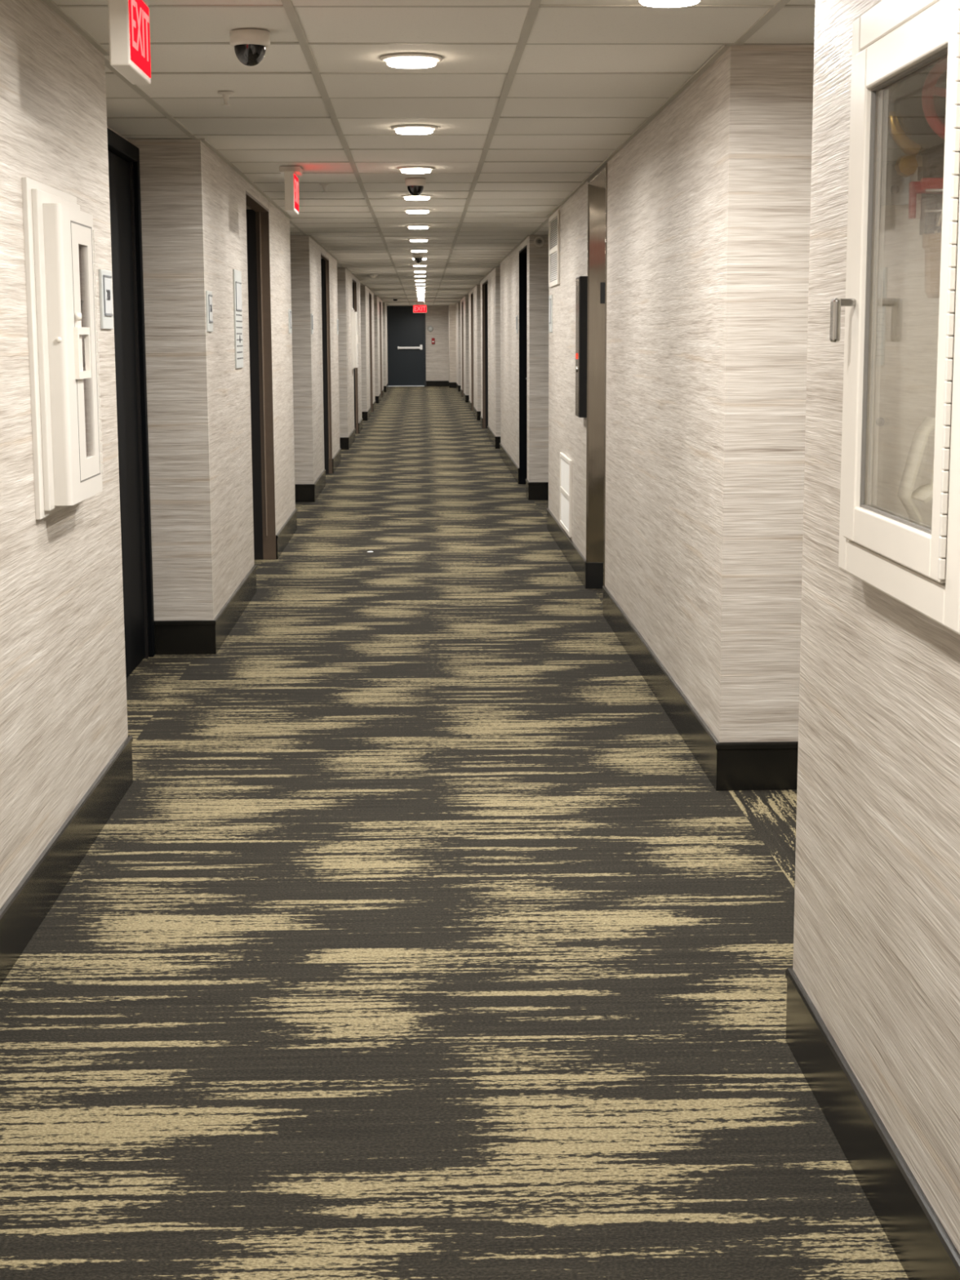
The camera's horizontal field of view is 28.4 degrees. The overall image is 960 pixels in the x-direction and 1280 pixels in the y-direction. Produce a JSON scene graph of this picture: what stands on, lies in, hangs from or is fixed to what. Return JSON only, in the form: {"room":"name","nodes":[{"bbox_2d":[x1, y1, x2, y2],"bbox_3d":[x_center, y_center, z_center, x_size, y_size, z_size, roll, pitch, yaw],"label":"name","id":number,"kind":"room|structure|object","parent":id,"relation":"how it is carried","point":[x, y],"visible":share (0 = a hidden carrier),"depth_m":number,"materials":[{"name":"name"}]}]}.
{"room":"hotel corridor","nodes":[
{"label":"hotel corridor","id":0,"kind":"room"},
{"bbox_2d":[0,0,128,909],"bbox_3d":[-1.085,0.142,0.851,0.300,2.158,9.700,-1,9,-2],"label":"wall","id":1,"kind":"structure","parent":0,"point":[64,706],"depth_m":4.58,"materials":[{"name":"paint"}]},
{"bbox_2d":[21,177,102,519],"bbox_3d":[-1.012,-0.719,4.693,0.085,0.784,0.632,-1,9,-2],"label":"fire extinguisher cabinet","id":2,"kind":"object","parent":1,"relation":"attached to","point":[59,237],"visible":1,"depth_m":4.50,"materials":[{"name":"white metal"}]},
{"bbox_2d":[98,269,113,328],"bbox_3d":[-1.071,-0.977,5.437,0.012,0.166,0.181,-1,9,-2],"label":"room sign","id":3,"kind":"object","parent":1,"relation":"attached to","point":[104,276],"visible":1,"depth_m":5.40,"materials":[{"name":"white plastic"}]},
{"bbox_2d":[106,125,127,140],"bbox_3d":[-2.122,-3.522,23.689,0.389,2.158,56.000,-1,9,-2],"label":"wall","id":4,"kind":"structure","parent":0,"point":[108,127],"depth_m":7.54,"materials":[{"name":"paper"}]},
{"bbox_2d":[106,127,155,678],"bbox_3d":[-1.408,-0.898,7.458,0.055,2.120,1.050,-1,9,-2],"label":"door","id":5,"kind":"structure","parent":4,"relation":"in","point":[124,178],"depth_m":7.74,"materials":[{"name":"black paint"}]},
{"bbox_2d":[0,382,388,986],"bbox_3d":[-1.732,-2.342,22.674,0.312,0.147,53.600,-1,9,-2],"label":"baseboard","id":6,"kind":"structure","parent":4,"relation":"attached to","point":[23,913],"depth_m":5.24,"materials":[{"name":"plastic"}]},
{"bbox_2d":[127,138,253,620],"bbox_3d":[-1.332,-1.164,8.988,0.300,2.158,2.010,-1,9,-2],"label":"wall","id":7,"kind":"structure","parent":0,"point":[193,215],"depth_m":8.07,"materials":[{"name":"paint"}]},
{"bbox_2d":[205,290,213,331],"bbox_3d":[-1.151,-1.400,8.069,0.012,0.170,0.180,-1,9,-2],"label":"room sign","id":8,"kind":"object","parent":7,"relation":"attached to","point":[208,294],"visible":1,"depth_m":8.01,"materials":[{"name":"white plastic"}]},
{"bbox_2d":[232,269,243,368],"bbox_3d":[-1.189,-1.580,9.331,0.012,0.474,0.350,-1,9,-2],"label":"plaque","id":9,"kind":"object","parent":7,"relation":"attached to","point":[237,275],"visible":1,"depth_m":9.27,"materials":[{"name":"white plastic"}]},
{"bbox_2d":[268,200,295,534],"bbox_3d":[-1.434,-1.705,12.359,0.300,2.158,1.820,-1,9,-2],"label":"wall","id":10,"kind":"structure","parent":0,"point":[279,223],"depth_m":12.24,"materials":[{"name":"paper"}]},
{"bbox_2d":[288,309,292,333],"bbox_3d":[-1.300,-2.185,12.985,0.012,0.163,0.200,-1,9,-2],"label":"room sign","id":11,"kind":"object","parent":10,"relation":"attached to","point":[290,312],"visible":1,"depth_m":12.91,"materials":[{"name":"white plastic"}]},
{"bbox_2d":[289,235,324,484],"bbox_3d":[-1.555,-2.347,16.361,0.300,2.158,1.770,-1,9,-2],"label":"wall","id":12,"kind":"structure","parent":0,"point":[305,252],"depth_m":15.55,"materials":[{"name":"paper"}]},
{"bbox_2d":[311,313,313,333],"bbox_3d":[-1.378,-2.598,15.561,0.012,0.163,0.180,-1,9,-2],"label":"room sign","id":13,"kind":"object","parent":12,"relation":"attached to","point":[312,316],"visible":1,"depth_m":15.50,"materials":[{"name":"white plastic"}]},
{"bbox_2d":[328,253,339,457],"bbox_3d":[-1.654,-2.867,19.603,0.300,2.158,1.800,-1,9,-2],"label":"wall","id":14,"kind":"structure","parent":0,"point":[332,261],"depth_m":19.52,"materials":[{"name":"paper"}]},
{"bbox_2d":[336,319,338,334],"bbox_3d":[-1.520,-3.348,20.234,0.012,0.163,0.190,-1,9,-2],"label":"room sign","id":15,"kind":"object","parent":14,"relation":"attached to","point":[337,320],"visible":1,"depth_m":20.15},
{"bbox_2d":[337,267,354,437],"bbox_3d":[-1.781,-3.543,23.812,0.300,2.158,2.270,-1,9,-2],"label":"wall","id":16,"kind":"structure","parent":0,"point":[344,277],"depth_m":22.78,"materials":[{"name":"paper"}]},
{"bbox_2d":[351,307,358,369],"bbox_3d":[-1.613,-3.901,24.520,0.085,0.784,0.632,-1,9,-2],"label":"cabinet","id":17,"kind":"object","parent":16,"relation":"attached to","point":[354,322],"visible":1,"depth_m":24.30,"materials":[{"name":"white metal"}]},
{"bbox_2d":[355,277,361,422],"bbox_3d":[-1.884,-4.087,27.202,0.300,2.158,1.600,-1,9,-2],"label":"wall","id":18,"kind":"structure","parent":0,"point":[358,307],"depth_m":27.23,"materials":[{"name":"paint"}]},
{"bbox_2d":[360,284,370,411],"bbox_3d":[-2.015,-4.781,31.530,0.300,2.158,2.130,-1,9,-2],"label":"wall","id":19,"kind":"structure","parent":0,"point":[364,291],"depth_m":30.57,"materials":[{"name":"paper"}]},
{"bbox_2d":[371,291,375,402],"bbox_3d":[-2.118,-5.326,34.925,0.300,2.158,1.750,-1,9,-2],"label":"wall","id":20,"kind":"structure","parent":0,"point":[372,293],"depth_m":34.83,"materials":[{"name":"paint"}]},
{"bbox_2d":[373,295,380,395],"bbox_3d":[-2.255,-6.051,39.440,0.300,2.158,2.100,-1,9,-2],"label":"wall","id":21,"kind":"structure","parent":0,"point":[376,300],"depth_m":38.49,"materials":[{"name":"paper"}]},
{"bbox_2d":[381,299,383,390],"bbox_3d":[-2.357,-6.590,42.795,0.300,2.158,1.700,-1,9,-2],"label":"wall","id":22,"kind":"structure","parent":0,"point":[381,300],"depth_m":42.81,"materials":[{"name":"paper"}]},
{"bbox_2d":[382,302,387,386],"bbox_3d":[-2.502,-7.358,47.582,0.300,2.158,2.800,-1,9,-2],"label":"wall","id":23,"kind":"structure","parent":0,"point":[384,305],"depth_m":46.34,"materials":[{"name":"paper"}]},
{"bbox_2d":[386,306,448,386],"bbox_3d":[-0.757,-7.984,51.435,5.000,2.158,0.100,-1,9,-2],"label":"wall","id":24,"kind":"structure","parent":0,"point":[437,317],"depth_m":51.36,"materials":[{"name":"paper"}]},
{"bbox_2d":[386,306,426,386],"bbox_3d":[-2.013,-7.950,51.271,1.080,2.154,0.160,-1,9,-2],"label":"door","id":25,"kind":"structure","parent":24,"relation":"in","point":[406,331],"depth_m":51.30,"materials":[{"name":"black metal"}]},
{"bbox_2d":[427,325,433,331],"bbox_3d":[-1.341,-8.425,51.260,0.156,0.156,0.075,-1,9,-2],"label":"bell","id":26,"kind":"object","parent":24,"relation":"attached to","point":[430,328],"visible":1,"depth_m":51.24,"materials":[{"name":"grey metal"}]},
{"bbox_2d":[426,380,448,386],"bbox_3d":[-1.159,-6.979,51.528,0.615,0.147,0.012,-1,9,-2],"label":"baseboard","id":27,"kind":"structure","parent":24,"relation":"attached to","point":[437,383],"depth_m":51.53,"materials":[{"name":"plastic"}]},
{"bbox_2d":[42,0,815,306],"bbox_3d":[-0.130,-4.630,23.495,5.490,0.084,56.349,-1,9,-2],"label":"ceiling","id":28,"kind":"structure","parent":0,"point":[526,100],"depth_m":6.51,"materials":[{"name":"tile"}]},
{"bbox_2d":[107,0,151,84],"bbox_3d":[-0.803,-1.404,4.340,0.100,0.213,0.330,-1,9,-2],"label":"exit sign","id":29,"kind":"object","parent":28,"relation":"hanging from","point":[129,37],"visible":1,"depth_m":4.22,"materials":[{"name":"red plastic"}]},
{"bbox_2d":[217,91,234,106],"bbox_3d":[-0.851,-1.811,6.340,0.056,0.043,0.056,-1,9,-2],"label":"sprinkler head","id":30,"kind":"object","parent":28,"relation":"attached to","point":[225,95],"visible":1,"depth_m":6.33},
{"bbox_2d":[229,29,270,66],"bbox_3d":[-0.619,-1.590,5.096,0.108,0.088,0.108,-1,9,-2],"label":"dome camera","id":31,"kind":"object","parent":28,"relation":"attached to","point":[250,46],"visible":1,"depth_m":5.06,"materials":[{"name":"white plastic"}]},
{"bbox_2d":[279,165,302,214],"bbox_3d":[-0.915,-2.184,9.197,0.100,0.213,0.330,-1,9,-2],"label":"exit sign","id":32,"kind":"object","parent":28,"relation":"hanging from","point":[290,173],"visible":1,"depth_m":9.05,"materials":[{"name":"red plastic"}]},
{"bbox_2d":[319,183,329,192],"bbox_3d":[-0.836,-2.427,10.174,0.056,0.043,0.056,-1,9,-2],"label":"sprinkler head","id":33,"kind":"object","parent":28,"relation":"attached to","point":[324,185],"visible":1,"depth_m":10.17},
{"bbox_2d":[368,274,377,278],"bbox_3d":[-1.407,-4.805,25.024,0.124,0.053,0.124,-1,9,-2],"label":"smoke detector","id":34,"kind":"object","parent":28,"relation":"attached to","point":[371,276],"visible":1,"depth_m":24.98,"materials":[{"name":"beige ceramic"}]},
{"bbox_2d":[380,53,442,68],"bbox_3d":[-0.201,-1.703,5.577,0.184,0.020,0.184,-1,9,-2],"label":"recessed light","id":35,"kind":"object","parent":28,"relation":"in","point":[397,60],"visible":1,"depth_m":5.53,"materials":[{"name":"white plastic"}]},
{"bbox_2d":[386,57,436,68],"bbox_3d":[-0.201,-1.700,5.578,0.146,0.014,0.146,-1,9,-2],"label":"diffuser","id":36,"kind":"object","parent":35,"relation":"attached to","point":[396,62],"depth_m":5.54,"materials":[{"name":"white plastic"}]},
{"bbox_2d":[391,124,437,134],"bbox_3d":[-0.258,-2.001,7.433,0.184,0.020,0.184,-1,9,-2],"label":"recessed light","id":37,"kind":"object","parent":28,"relation":"in","point":[405,129],"visible":1,"depth_m":7.38,"materials":[{"name":"white plastic"}]},
{"bbox_2d":[395,127,432,134],"bbox_3d":[-0.258,-1.998,7.433,0.146,0.014,0.146,-1,9,-2],"label":"diffuser","id":38,"kind":"object","parent":37,"relation":"attached to","point":[405,131],"depth_m":7.39,"materials":[{"name":"white plastic"}]},
{"bbox_2d":[404,177,426,195],"bbox_3d":[-0.336,-2.357,9.866,0.108,0.088,0.108,-1,9,-2],"label":"dome camera","id":39,"kind":"object","parent":28,"relation":"attached to","point":[415,185],"visible":1,"depth_m":9.83,"materials":[{"name":"white plastic"}]},
{"bbox_2d":[397,166,434,173],"bbox_3d":[-0.312,-2.289,9.229,0.184,0.020,0.184,-1,9,-2],"label":"recessed light","id":40,"kind":"object","parent":28,"relation":"in","point":[411,170],"visible":1,"depth_m":9.17,"materials":[{"name":"white plastic"}]},
{"bbox_2d":[400,168,431,173],"bbox_3d":[-0.312,-2.286,9.229,0.146,0.014,0.146,-1,9,-2],"label":"diffuser","id":41,"kind":"object","parent":40,"relation":"attached to","point":[411,171],"depth_m":9.18,"materials":[{"name":"white plastic"}]},
{"bbox_2d":[401,195,432,199],"bbox_3d":[-0.367,-2.582,11.055,0.184,0.020,0.184,-1,9,-2],"label":"recessed light","id":42,"kind":"object","parent":28,"relation":"in","point":[406,197],"visible":0.98,"depth_m":11.00,"materials":[{"name":"white plastic"}]},
{"bbox_2d":[404,195,429,199],"bbox_3d":[-0.367,-2.579,11.055,0.146,0.014,0.146,-1,9,-2],"label":"diffuser","id":43,"kind":"object","parent":42,"relation":"attached to","point":[407,197],"depth_m":11.00,"materials":[{"name":"white plastic"}]},
{"bbox_2d":[403,208,431,213],"bbox_3d":[-0.404,-2.777,12.268,0.184,0.020,0.184,-1,9,-2],"label":"recessed light","id":44,"kind":"object","parent":28,"relation":"in","point":[408,211],"visible":1,"depth_m":12.21,"materials":[{"name":"white plastic"}]},
{"bbox_2d":[406,209,428,213],"bbox_3d":[-0.404,-2.774,12.269,0.146,0.014,0.146,-1,9,-2],"label":"diffuser","id":45,"kind":"object","parent":44,"relation":"attached to","point":[412,211],"depth_m":12.21,"materials":[{"name":"white plastic"}]},
{"bbox_2d":[406,225,430,229],"bbox_3d":[-0.459,-3.065,14.065,0.184,0.020,0.184,-1,9,-2],"label":"recessed light","id":46,"kind":"object","parent":28,"relation":"in","point":[411,227],"visible":1,"depth_m":14.01,"materials":[{"name":"white plastic"}]},
{"bbox_2d":[408,226,427,229],"bbox_3d":[-0.459,-3.062,14.065,0.146,0.014,0.146,-1,9,-2],"label":"diffuser","id":47,"kind":"object","parent":46,"relation":"attached to","point":[409,227],"depth_m":14.01,"materials":[{"name":"white plastic"}]},
{"bbox_2d":[413,253,423,262],"bbox_3d":[-0.616,-3.811,18.925,0.108,0.088,0.108,-1,9,-2],"label":"dome camera","id":48,"kind":"object","parent":28,"relation":"attached to","point":[418,258],"visible":1,"depth_m":18.89,"materials":[{"name":"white plastic"}]},
{"bbox_2d":[408,238,429,241],"bbox_3d":[-0.517,-3.374,15.989,0.184,0.020,0.184,-1,9,-2],"label":"recessed light","id":49,"kind":"object","parent":28,"relation":"in","point":[411,239],"visible":1,"depth_m":15.93,"materials":[{"name":"white plastic"}]},
{"bbox_2d":[409,239,427,241],"bbox_3d":[-0.517,-3.371,15.990,0.146,0.014,0.146,-1,9,-2],"label":"diffuser","id":50,"kind":"object","parent":49,"relation":"attached to","point":[411,240],"depth_m":15.93,"materials":[{"name":"white plastic"}]},
{"bbox_2d":[409,249,428,252],"bbox_3d":[-0.578,-3.694,17.983,0.184,0.020,0.184,-1,9,-2],"label":"recessed light","id":51,"kind":"object","parent":28,"relation":"in","point":[412,251],"visible":1,"depth_m":17.93,"materials":[{"name":"white plastic"}]},
{"bbox_2d":[411,250,426,252],"bbox_3d":[-0.578,-3.691,17.983,0.146,0.014,0.146,-1,9,-2],"label":"diffuser","id":52,"kind":"object","parent":51,"relation":"attached to","point":[411,251],"depth_m":17.93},
{"bbox_2d":[411,264,427,266],"bbox_3d":[-0.691,-4.296,21.733,0.184,0.020,0.184,-1,9,-2],"label":"recessed light","id":53,"kind":"object","parent":28,"relation":"in","point":[414,265],"visible":1,"depth_m":21.67,"materials":[{"name":"white plastic"}]},
{"bbox_2d":[413,265,426,266],"bbox_3d":[-0.691,-4.293,21.733,0.146,0.014,0.146,-1,9,-2],"label":"diffuser","id":54,"kind":"object","parent":53,"relation":"attached to","point":[413,265],"depth_m":21.72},
{"bbox_2d":[413,270,426,272],"bbox_3d":[-0.753,-4.621,23.756,0.184,0.020,0.184,-1,9,-2],"label":"recessed light","id":55,"kind":"object","parent":28,"relation":"in","point":[420,271],"visible":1,"depth_m":23.69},
{"bbox_2d":[413,271,426,272],"bbox_3d":[-0.753,-4.618,23.757,0.146,0.014,0.146,-1,9,-2],"label":"diffuser","id":56,"kind":"object","parent":55,"relation":"attached to","point":[414,271],"depth_m":23.70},
{"bbox_2d":[413,301,426,312],"bbox_3d":[-1.405,-7.790,44.303,0.330,0.273,0.100,-1,9,-2],"label":"exit sign","id":57,"kind":"object","parent":28,"relation":"hanging from","point":[420,307],"visible":0.95,"depth_m":44.28,"materials":[{"name":"red plastic"}]},
{"bbox_2d":[413,275,426,276],"bbox_3d":[-0.805,-4.898,25.483,0.184,0.020,0.184,-1,9,-2],"label":"recessed light","id":58,"kind":"object","parent":28,"relation":"in","point":[413,275],"visible":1,"depth_m":25.41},
{"bbox_2d":[639,0,700,7],"bbox_3d":[0.455,-1.540,4.544,0.184,0.020,0.184,-1,9,-2],"label":"recessed light","id":59,"kind":"object","parent":28,"relation":"in","point":[655,3],"visible":1,"depth_m":4.55,"materials":[{"name":"white plastic"}]},
{"bbox_2d":[448,304,456,382],"bbox_3d":[-0.590,-7.835,50.502,0.477,2.158,1.800,-1,9,-2],"label":"wall","id":60,"kind":"structure","parent":0,"point":[451,308],"depth_m":49.61,"materials":[{"name":"paper"}]},
{"bbox_2d":[0,386,909,1279],"bbox_3d":[0.087,-2.476,23.923,4.800,0.001,56.000,-1,9,-2],"label":"floor","id":61,"kind":"structure","parent":0,"point":[412,934],"depth_m":4.14,"materials":[{"name":"carpet"}]},
{"bbox_2d":[455,302,460,385],"bbox_3d":[-0.426,-7.432,47.988,0.300,2.158,3.300,-1,9,-2],"label":"wall","id":62,"kind":"structure","parent":0,"point":[458,304],"depth_m":46.51,"materials":[{"name":"paper"}]},
{"bbox_2d":[460,299,462,389],"bbox_3d":[-0.276,-6.640,43.053,0.300,2.158,1.700,-1,9,-2],"label":"wall","id":63,"kind":"structure","parent":0,"point":[461,300],"depth_m":43.05,"materials":[{"name":"paper"}]},
{"bbox_2d":[462,295,469,395],"bbox_3d":[-0.175,-6.104,39.717,0.300,2.158,2.060,-1,9,-2],"label":"wall","id":64,"kind":"structure","parent":0,"point":[465,300],"depth_m":38.78,"materials":[{"name":"paper"}]},
{"bbox_2d":[468,290,471,403],"bbox_3d":[-0.035,-5.365,35.108,0.300,2.158,1.800,-1,9,-2],"label":"wall","id":65,"kind":"structure","parent":0,"point":[469,292],"depth_m":35.09,"materials":[{"name":"paint"}]},
{"bbox_2d":[473,284,480,411],"bbox_3d":[0.072,-4.801,31.595,0.300,2.158,2.320,-1,9,-2],"label":"wall","id":66,"kind":"structure","parent":0,"point":[477,299],"depth_m":30.58,"materials":[{"name":"paint"}]},
{"bbox_2d":[480,280,482,417],"bbox_3d":[0.173,-4.264,28.249,0.300,2.158,0.900,-1,9,-2],"label":"wall","id":67,"kind":"structure","parent":0,"point":[481,282],"depth_m":28.20,"materials":[{"name":"paint"}]},
{"bbox_2d":[487,266,500,436],"bbox_3d":[0.298,-3.602,24.124,0.300,2.158,2.760,-1,9,-2],"label":"wall","id":68,"kind":"structure","parent":0,"point":[494,277],"depth_m":23.16,"materials":[{"name":"paint"}]},
{"bbox_2d":[500,245,519,467],"bbox_3d":[0.444,-2.832,19.328,0.300,2.158,4.180,-1,9,-2],"label":"wall","id":69,"kind":"structure","parent":0,"point":[509,266],"depth_m":18.98,"materials":[{"name":"paint"}]},
{"bbox_2d":[515,315,517,333],"bbox_3d":[0.340,-2.915,17.487,0.012,0.163,0.180,-1,9,-2],"label":"room sign","id":70,"kind":"object","parent":69,"relation":"attached to","point":[516,315],"visible":1,"depth_m":17.42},
{"bbox_2d":[527,235,548,482],"bbox_3d":[0.551,-2.262,15.780,0.300,2.158,0.370,-1,9,-2],"label":"wall","id":71,"kind":"structure","parent":0,"point":[537,257],"depth_m":15.60,"materials":[{"name":"paper"}]},
{"bbox_2d":[533,235,544,247],"bbox_3d":[0.483,-3.243,15.415,0.086,0.086,0.034,-1,9,-2],"label":"sprinkler","id":72,"kind":"object","parent":71,"relation":"attached to","point":[539,237],"visible":1,"depth_m":15.42,"materials":[{"name":"white metal"}]},
{"bbox_2d":[548,44,813,742],"bbox_3d":[0.746,-1.234,9.369,0.300,2.158,7.800,-1,9,-2],"label":"wall","id":73,"kind":"structure","parent":0,"point":[708,204],"depth_m":5.78,"materials":[{"name":"paper"}]},
{"bbox_2d":[548,294,552,332],"bbox_3d":[0.479,-2.221,12.896,0.012,0.248,0.270,-1,9,-2],"label":"room sign","id":74,"kind":"object","parent":73,"relation":"attached to","point":[550,297],"visible":1,"depth_m":12.80,"materials":[{"name":"white plastic"}]},
{"bbox_2d":[548,209,559,287],"bbox_3d":[0.487,-2.561,12.442,0.016,0.463,0.860,-1,9,-2],"label":"air vent","id":75,"kind":"object","parent":73,"relation":"in","point":[554,220],"visible":1,"depth_m":12.42,"materials":[{"name":"white metal"}]},
{"bbox_2d":[559,452,572,537],"bbox_3d":[0.525,-0.899,11.620,0.016,0.455,0.810,-1,9,-2],"label":"air vent","id":76,"kind":"object","parent":73,"relation":"in","point":[566,464],"visible":1,"depth_m":11.55,"materials":[{"name":"white metal"}]},
{"bbox_2d":[575,275,586,417],"bbox_3d":[0.543,-1.576,10.192,0.055,0.745,0.215,-1,9,-2],"label":"panel","id":77,"kind":"object","parent":73,"relation":"attached to","point":[581,281],"visible":1,"depth_m":10.10,"materials":[{"name":"black plastic"}]},
{"bbox_2d":[792,0,959,1253],"bbox_3d":[1.958,0.292,-0.162,2.500,2.158,7.470,-1,9,-2],"label":"wall","id":78,"kind":"structure","parent":0,"point":[877,928],"depth_m":3.01,"materials":[{"name":"paint"}]},
{"bbox_2d":[785,968,959,1279],"bbox_3d":[1.956,1.284,0.003,2.512,0.147,7.482,-1,9,-2],"label":"baseboard","id":79,"kind":"structure","parent":78,"relation":"attached to","point":[923,1247],"depth_m":2.98,"materials":[{"name":"plastic"}]},
{"bbox_2d":[829,0,959,635],"bbox_3d":[0.697,-0.481,2.642,0.306,0.850,0.695,-1,9,-2],"label":"cabinet","id":80,"kind":"object","parent":78,"relation":"attached to","point":[901,366],"visible":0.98,"depth_m":2.85,"materials":[{"name":"white metal"}]},
{"bbox_2d":[887,55,947,199],"bbox_3d":[0.722,-0.759,2.806,0.229,0.212,0.136,-1,9,-2],"label":"valve","id":81,"kind":"object","parent":80,"relation":"in","point":[917,108],"visible":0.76,"depth_m":2.81,"materials":[{"name":"gold metal"}]},
{"bbox_2d":[908,177,943,218],"bbox_3d":[0.740,-0.652,2.795,0.196,0.054,0.081,-1,9,-2],"label":"rack","id":82,"kind":"object","parent":80,"relation":"in","point":[926,185],"visible":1,"depth_m":2.76,"materials":[{"name":"red metal"}]},
{"bbox_2d":[897,196,942,526],"bbox_3d":[0.708,-0.414,2.774,0.140,0.540,0.165,-1,9,-2],"label":"fire hose","id":83,"kind":"object","parent":82,"relation":"hanging from","point":[929,222],"visible":0.57,"depth_m":2.81,"materials":[{"name":"white fabric"}]},
{"bbox_3d":[-1.479,-1.441,10.718,0.110,2.158,1.500,-1,9,-2],"label":"wall","id":84,"kind":"structure","parent":0,"visible":0},
{"bbox_2d":[245,180,275,564],"bbox_3d":[-1.329,-1.440,10.722,0.190,2.154,1.500,-1,9,-2],"label":"door","id":85,"kind":"structure","parent":84,"relation":"in","point":[256,204],"depth_m":11.44,"materials":[{"name":"black paint"},{"name":"brown paint"}]},
{"bbox_3d":[-1.699,-2.605,17.972,0.110,2.158,1.500,-1,9,-2],"label":"wall","id":86,"kind":"structure","parent":0,"visible":0},
{"bbox_2d":[320,246,332,473],"bbox_3d":[-1.549,-2.604,17.976,0.190,2.154,1.500,-1,9,-2],"label":"door","id":87,"kind":"structure","parent":86,"relation":"in","point":[324,254],"depth_m":18.70,"materials":[{"name":"black paint"}]},
{"bbox_3d":[-1.933,-3.840,25.670,0.110,2.158,1.500,-1,9,-2],"label":"wall","id":88,"kind":"structure","parent":0,"visible":0},
{"bbox_2d":[352,275,358,433],"bbox_3d":[-1.783,-3.840,25.674,0.190,2.154,1.500,-1,9,-2],"label":"door","id":89,"kind":"structure","parent":88,"relation":"in","point":[354,282],"depth_m":26.46,"materials":[{"name":"black paint"}]},
{"bbox_3d":[-2.165,-5.068,33.318,0.110,2.158,1.500,-1,9,-2],"label":"wall","id":90,"kind":"structure","parent":0,"visible":0},
{"bbox_2d":[368,288,373,412],"bbox_3d":[-2.015,-5.067,33.323,0.190,2.154,1.500,-1,9,-2],"label":"door","id":91,"kind":"structure","parent":90,"relation":"in","point":[370,291],"depth_m":34.05,"materials":[{"name":"black paint"}]},
{"bbox_3d":[-2.404,-6.335,41.214,0.110,2.158,1.500,-1,9,-2],"label":"wall","id":92,"kind":"structure","parent":0,"visible":0},
{"bbox_2d":[379,298,382,397],"bbox_3d":[-2.254,-6.335,41.218,0.190,2.154,1.500,-1,9,-2],"label":"door","id":93,"kind":"structure","parent":92,"relation":"in","point":[380,299],"depth_m":41.93,"materials":[{"name":"black paint"}]},
{"bbox_3d":[0.621,-2.397,16.616,0.110,2.158,1.320,-1,9,-2],"label":"wall","id":94,"kind":"structure","parent":0,"visible":0},
{"bbox_2d":[519,238,527,484],"bbox_3d":[0.471,-2.394,16.612,0.190,2.154,1.320,-1,9,-2],"label":"door","id":95,"kind":"structure","parent":94,"relation":"in","point":[523,246],"depth_m":17.23,"materials":[{"name":"black paint"}]},
{"bbox_3d":[0.317,-4.007,26.648,0.110,2.158,2.350,-1,9,-2],"label":"wall","id":96,"kind":"structure","parent":0,"visible":0},
{"bbox_2d":[482,275,488,428],"bbox_3d":[0.167,-4.004,26.644,0.190,2.154,2.350,-1,9,-2],"label":"door","id":97,"kind":"structure","parent":96,"relation":"in","point":[485,302],"depth_m":27.79,"materials":[{"name":"black paint"}]},
{"bbox_3d":[0.109,-5.104,33.483,0.110,2.158,1.500,-1,9,-2],"label":"wall","id":98,"kind":"structure","parent":0,"visible":0},
{"bbox_2d":[471,288,473,411],"bbox_3d":[-0.041,-5.101,33.479,0.190,2.154,1.500,-1,9,-2],"label":"door","id":99,"kind":"structure","parent":98,"relation":"in","point":[472,291],"depth_m":34.19,"materials":[{"name":"black paint"}]},
{"bbox_3d":[-0.133,-6.387,41.477,0.110,2.158,1.500,-1,9,-2],"label":"wall","id":100,"kind":"structure","parent":0,"visible":0},
{"bbox_2d":[462,298,463,396],"bbox_3d":[-0.283,-6.384,41.473,0.190,2.154,1.500,-1,9,-2],"label":"door","id":101,"kind":"structure","parent":100,"relation":"in","point":[462,299],"depth_m":42.20,"materials":[{"name":"black paint"}]},
{"bbox_3d":[1.328,-4.307,28.490,2.023,2.158,46.480,-1,9,-2],"label":"wall","id":102,"kind":"structure","parent":0,"visible":0},
{"bbox_2d":[448,380,798,791],"bbox_3d":[1.088,-3.311,28.637,2.512,0.147,46.492,-1,9,-2],"label":"baseboard","id":103,"kind":"structure","parent":102,"relation":"attached to","point":[728,766],"depth_m":6.27,"materials":[{"name":"plastic"}]},
{"bbox_3d":[0.849,-1.269,9.585,0.080,2.158,1.010,-1,9,-2],"label":"wall","id":104,"kind":"structure","parent":0,"visible":0},
{"bbox_2d":[585,163,607,588],"bbox_3d":[0.689,-1.263,9.581,0.220,2.150,1.008,-1,9,-2],"label":"door","id":105,"kind":"structure","parent":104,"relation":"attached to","point":[597,183],"depth_m":10.03,"materials":[{"name":"metal"}]},
{"bbox_2d":[600,282,604,303],"bbox_3d":[0.667,-1.826,9.963,0.070,0.110,0.004,1,9,9],"label":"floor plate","id":106,"kind":"object","parent":105,"relation":"attached to","point":[602,284],"visible":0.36,"depth_m":9.96,"materials":[{"name":"black plastic"}]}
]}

